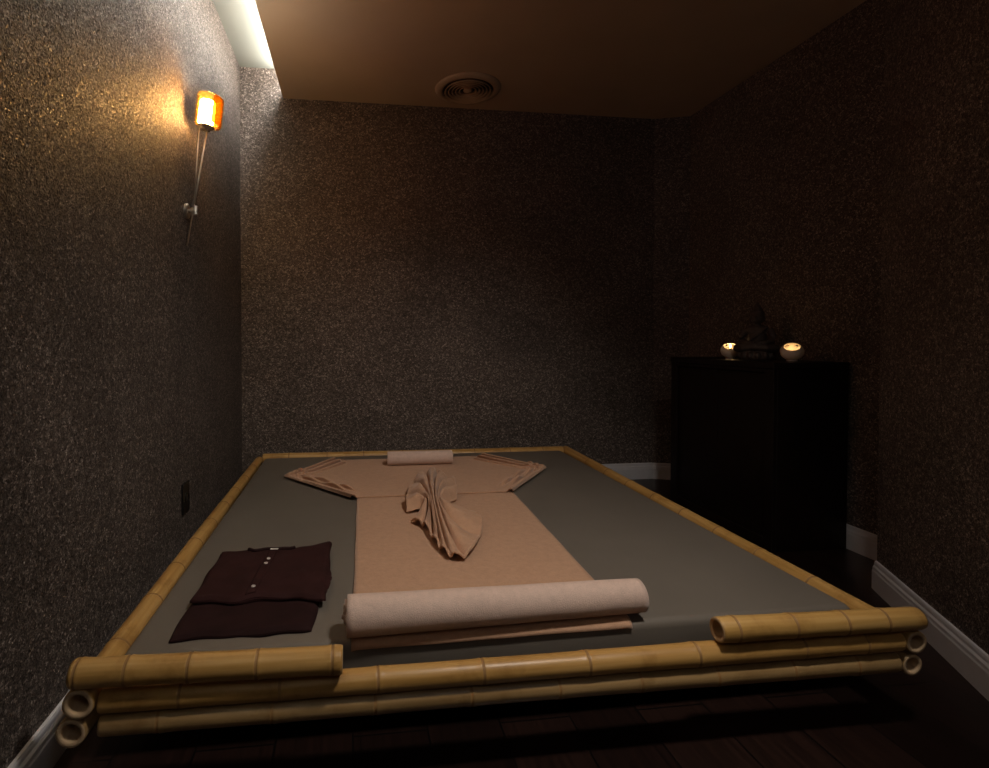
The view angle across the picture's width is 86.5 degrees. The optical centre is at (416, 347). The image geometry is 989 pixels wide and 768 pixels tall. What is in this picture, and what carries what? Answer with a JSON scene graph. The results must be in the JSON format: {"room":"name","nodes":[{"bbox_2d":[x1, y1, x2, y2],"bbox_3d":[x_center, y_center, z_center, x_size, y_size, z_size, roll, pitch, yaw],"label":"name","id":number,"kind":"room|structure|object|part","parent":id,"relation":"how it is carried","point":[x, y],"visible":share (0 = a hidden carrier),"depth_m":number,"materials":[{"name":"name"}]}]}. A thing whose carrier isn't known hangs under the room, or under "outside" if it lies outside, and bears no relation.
{"room":"massage room","nodes":[
{"label":"massage room","id":0,"kind":"room"},
{"bbox_2d":[0,0,241,767],"bbox_3d":[-0.881,-0.387,0.831,0.120,2.745,5.320,0,1,-7],"label":"wall","id":1,"kind":"structure","parent":0,"point":[121,357],"depth_m":1.51,"materials":[{"name":"paint"}]},
{"bbox_2d":[7,655,97,767],"bbox_3d":[-0.813,0.929,0.862,0.016,0.113,5.080,0,1,-7],"label":"baseboard","id":2,"kind":"structure","parent":1,"relation":"attached to","point":[42,750],"depth_m":1.19,"materials":[{"name":"white paint"}]},
{"bbox_2d":[181,480,189,514],"bbox_3d":[-0.985,0.636,2.216,0.012,0.128,0.084,0,1,-7],"label":"wall socket","id":3,"kind":"object","parent":1,"relation":"attached to","point":[185,489],"visible":1,"depth_m":2.20,"materials":[{"name":"black plastic"}]},
{"bbox_2d":[184,94,223,245],"bbox_3d":[-0.918,-0.767,2.252,0.160,0.656,0.102,0,1,-7],"label":"wall lamp","id":4,"kind":"object","parent":1,"relation":"attached to","point":[210,112],"visible":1,"depth_m":2.23,"materials":[{"name":"glass"}]},
{"bbox_3d":[-0.991,-0.591,2.245,0.012,0.064,0.064,0,1,-7],"label":"mount plate","id":5,"kind":"part","parent":4,"relation":"part of","materials":[{"name":"metal"}]},
{"bbox_3d":[-0.948,-0.774,2.236,0.033,0.380,0.005,0,1,-7],"label":"rod","id":6,"kind":"part","parent":4,"relation":"part of","materials":[{"name":"metal"}]},
{"bbox_3d":[-0.944,-0.702,2.237,0.099,0.526,0.007,0,1,-7],"label":"rod","id":7,"kind":"part","parent":4,"relation":"part of","materials":[{"name":"metal"}]},
{"bbox_3d":[-0.907,-1.015,2.243,0.073,0.109,0.065,0,1,-7],"label":"bulb","id":8,"kind":"part","parent":4,"relation":"part of","materials":[{"name":"white glass"}]},
{"bbox_2d":[198,123,214,131],"bbox_3d":[-0.912,-0.951,2.249,0.068,0.026,0.068,0,1,-7],"label":"socket","id":9,"kind":"object","parent":4,"relation":"attached to","point":[206,127],"depth_m":2.23,"materials":[{"name":"metal"}]},
{"bbox_3d":[-0.862,-1.018,2.255,0.046,0.119,0.100,0,1,-7],"label":"glass","id":10,"kind":"part","parent":4,"relation":"part of","materials":[{"name":"orange glass"}]},
{"bbox_2d":[213,0,274,68],"bbox_3d":[0.700,-1.813,1.003,3.305,0.100,5.320,0,1,-7],"label":"cove","id":11,"kind":"object","parent":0,"point":[240,19],"depth_m":2.96,"materials":[{"name":"white paint"}]},
{"bbox_2d":[240,67,654,473],"bbox_3d":[0.437,-0.436,3.615,3.185,2.745,0.120,0,1,-7],"label":"wall","id":12,"kind":"structure","parent":0,"point":[413,277],"depth_m":3.52,"materials":[{"name":"paint"}]},
{"bbox_2d":[602,463,652,479],"bbox_3d":[0.284,0.882,3.550,2.829,0.113,0.016,0,1,-7],"label":"baseboard","id":13,"kind":"structure","parent":12,"relation":"attached to","point":[631,471],"depth_m":3.70,"materials":[{"name":"white paint"}]},
{"bbox_2d":[53,479,988,767],"bbox_3d":[0.700,1.032,1.053,3.305,0.100,5.320,0,1,-7],"label":"floor","id":14,"kind":"structure","parent":0,"point":[934,717],"depth_m":1.31,"materials":[{"name":"brown wood"}]},
{"bbox_2d":[55,446,927,747],"bbox_3d":[0.144,0.794,2.296,2.092,0.331,2.272,0,1,-7],"label":"platform bed","id":15,"kind":"object","parent":14,"relation":"on","point":[133,694],"visible":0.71,"depth_m":1.20,"materials":[{"name":"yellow wood"}]},
{"bbox_2d":[125,451,849,668],"bbox_3d":[0.133,0.753,2.329,1.926,0.111,2.047,0,1,-7],"label":"mattress","id":16,"kind":"object","parent":15,"relation":"on","point":[691,575],"visible":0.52,"depth_m":1.71,"materials":[{"name":"grey fabric"}]},
{"bbox_2d":[168,599,318,643],"bbox_3d":[-0.447,0.702,1.445,0.365,0.020,0.338,0,1,-7],"label":"trousers","id":17,"kind":"object","parent":16,"relation":"on","point":[263,618],"visible":0.52,"depth_m":1.33,"materials":[{"name":"red fabric"}]},
{"bbox_2d":[189,541,331,604],"bbox_3d":[-0.449,0.677,1.595,0.381,0.030,0.398,0,1,-7],"label":"shirt","id":18,"kind":"object","parent":17,"relation":"on","point":[304,572],"visible":1,"depth_m":1.54,"materials":[{"name":"red fabric"}]},
{"bbox_2d":[284,453,545,497],"bbox_3d":[0.020,0.661,2.781,1.444,0.040,0.766,0,1,-7],"label":"folded towel","id":19,"kind":"object","parent":16,"relation":"on","point":[483,473],"visible":0.85,"depth_m":2.75,"materials":[{"name":"beige fabric"}]},
{"bbox_2d":[387,450,452,464],"bbox_3d":[0.016,0.630,2.989,0.377,0.078,0.073,0,1,-7],"label":"rolled towel","id":20,"kind":"object","parent":19,"relation":"on","point":[429,456],"visible":1,"depth_m":2.96,"materials":[{"name":"beige fabric"}]},
{"bbox_2d":[351,489,632,651],"bbox_3d":[0.145,0.710,1.923,0.770,0.029,1.277,0,1,-7],"label":"bath towel","id":21,"kind":"object","parent":16,"relation":"on","point":[394,553],"visible":0.64,"depth_m":1.71,"materials":[{"name":"beige fabric"}]},
{"bbox_2d":[406,467,482,558],"bbox_3d":[0.093,0.644,2.220,0.284,0.082,1.062,0,1,-7],"label":"towel","id":22,"kind":"object","parent":21,"relation":"on","point":[457,529],"visible":1,"depth_m":2.02,"materials":[{"name":"beige fabric"}]},
{"bbox_2d":[342,578,648,638],"bbox_3d":[0.211,0.656,1.335,0.802,0.096,0.094,0,1,-9],"label":"rolled towel","id":23,"kind":"object","parent":21,"relation":"on","point":[399,612],"visible":1,"depth_m":1.30,"materials":[{"name":"beige fabric"}]},
{"bbox_2d":[670,357,848,552],"bbox_3d":[1.803,0.506,2.836,0.397,0.890,0.790,0,1,-7],"label":"base cabinet","id":24,"kind":"object","parent":14,"relation":"on","point":[761,445],"visible":0.96,"depth_m":2.48,"materials":[{"name":"brown wood"}]},
{"bbox_3d":[1.611,0.501,2.980,0.019,0.779,0.332,0,1,-7],"label":"door","id":25,"kind":"part","parent":24,"relation":"part of","materials":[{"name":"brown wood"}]},
{"bbox_3d":[1.620,0.521,2.813,0.020,0.860,0.782,0,1,-7],"label":"frame","id":26,"kind":"part","parent":24,"relation":"part of","materials":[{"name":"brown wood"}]},
{"bbox_2d":[720,343,737,358],"bbox_3d":[1.769,0.015,2.938,0.096,0.088,0.093,1,1,31],"label":"bowl","id":27,"kind":"object","parent":24,"relation":"on","point":[727,351],"visible":0.82,"depth_m":2.92,"materials":[{"name":"beige ceramic"}]},
{"bbox_3d":[1.653,0.506,2.648,0.019,0.779,0.332,0,1,-7],"label":"door","id":28,"kind":"part","parent":24,"relation":"part of","materials":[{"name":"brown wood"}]},
{"bbox_2d":[733,302,778,359],"bbox_3d":[1.831,-0.092,2.800,0.208,0.309,0.177,1,1,43],"label":"seated statue","id":29,"kind":"object","parent":24,"relation":"on","point":[757,347],"visible":0.98,"depth_m":2.77,"materials":[{"name":"stone"}]},
{"bbox_2d":[780,343,803,360],"bbox_3d":[1.866,0.019,2.587,0.100,0.092,0.096,1,1,36],"label":"bowl","id":30,"kind":"object","parent":24,"relation":"on","point":[791,352],"visible":0.98,"depth_m":2.57,"materials":[{"name":"beige ceramic"}]},
{"bbox_2d":[255,0,865,118],"bbox_3d":[0.834,-1.670,1.022,2.795,0.183,5.080,0,1,-7],"label":"ceiling","id":31,"kind":"structure","parent":0,"point":[647,59],"depth_m":2.79,"materials":[{"name":"paint"}]},
{"bbox_2d":[435,72,500,104],"bbox_3d":[0.317,-1.604,3.242,0.410,0.026,0.410,0,1,-7],"label":"ceiling vent","id":32,"kind":"object","parent":31,"relation":"in","point":[463,88],"visible":1,"depth_m":3.21,"materials":[{"name":"paint"}]},
{"bbox_2d":[652,116,690,462],"bbox_3d":[1.801,-0.344,3.686,0.220,2.560,0.078,0,1,-7],"label":"wall","id":33,"kind":"structure","parent":0,"point":[672,135],"depth_m":3.68,"materials":[{"name":"paint"}]},
{"bbox_2d":[653,463,670,479],"bbox_3d":[1.793,0.879,3.700,0.214,0.113,0.016,0,1,12],"label":"baseboard","id":34,"kind":"structure","parent":33,"relation":"attached to","point":[660,470],"depth_m":3.71,"materials":[{"name":"white paint"}]},
{"bbox_2d":[689,0,885,534],"bbox_3d":[2.287,-0.393,1.166,0.120,2.745,5.200,0,1,-7],"label":"wall","id":35,"kind":"structure","parent":0,"point":[786,164],"depth_m":2.70,"materials":[{"name":"paint"}]},
{"bbox_2d":[846,524,876,560],"bbox_3d":[1.996,0.892,2.972,0.016,0.113,1.408,0,1,-7],"label":"baseboard","id":36,"kind":"structure","parent":35,"relation":"attached to","point":[860,541],"depth_m":2.41,"materials":[{"name":"white paint"}]},
{"bbox_2d":[877,0,988,654],"bbox_3d":[1.725,-0.304,1.353,0.950,2.560,1.686,0,1,-7],"label":"wall","id":37,"kind":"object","parent":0,"point":[933,522],"visible":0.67,"depth_m":1.70,"materials":[{"name":"paint"}]},
{"bbox_2d":[872,561,988,700],"bbox_3d":[1.576,0.919,1.407,0.016,0.113,1.450,0,1,21],"label":"baseboard","id":38,"kind":"object","parent":37,"relation":"attached to","point":[954,646],"visible":1,"depth_m":1.64,"materials":[{"name":"white paint"}]}
]}

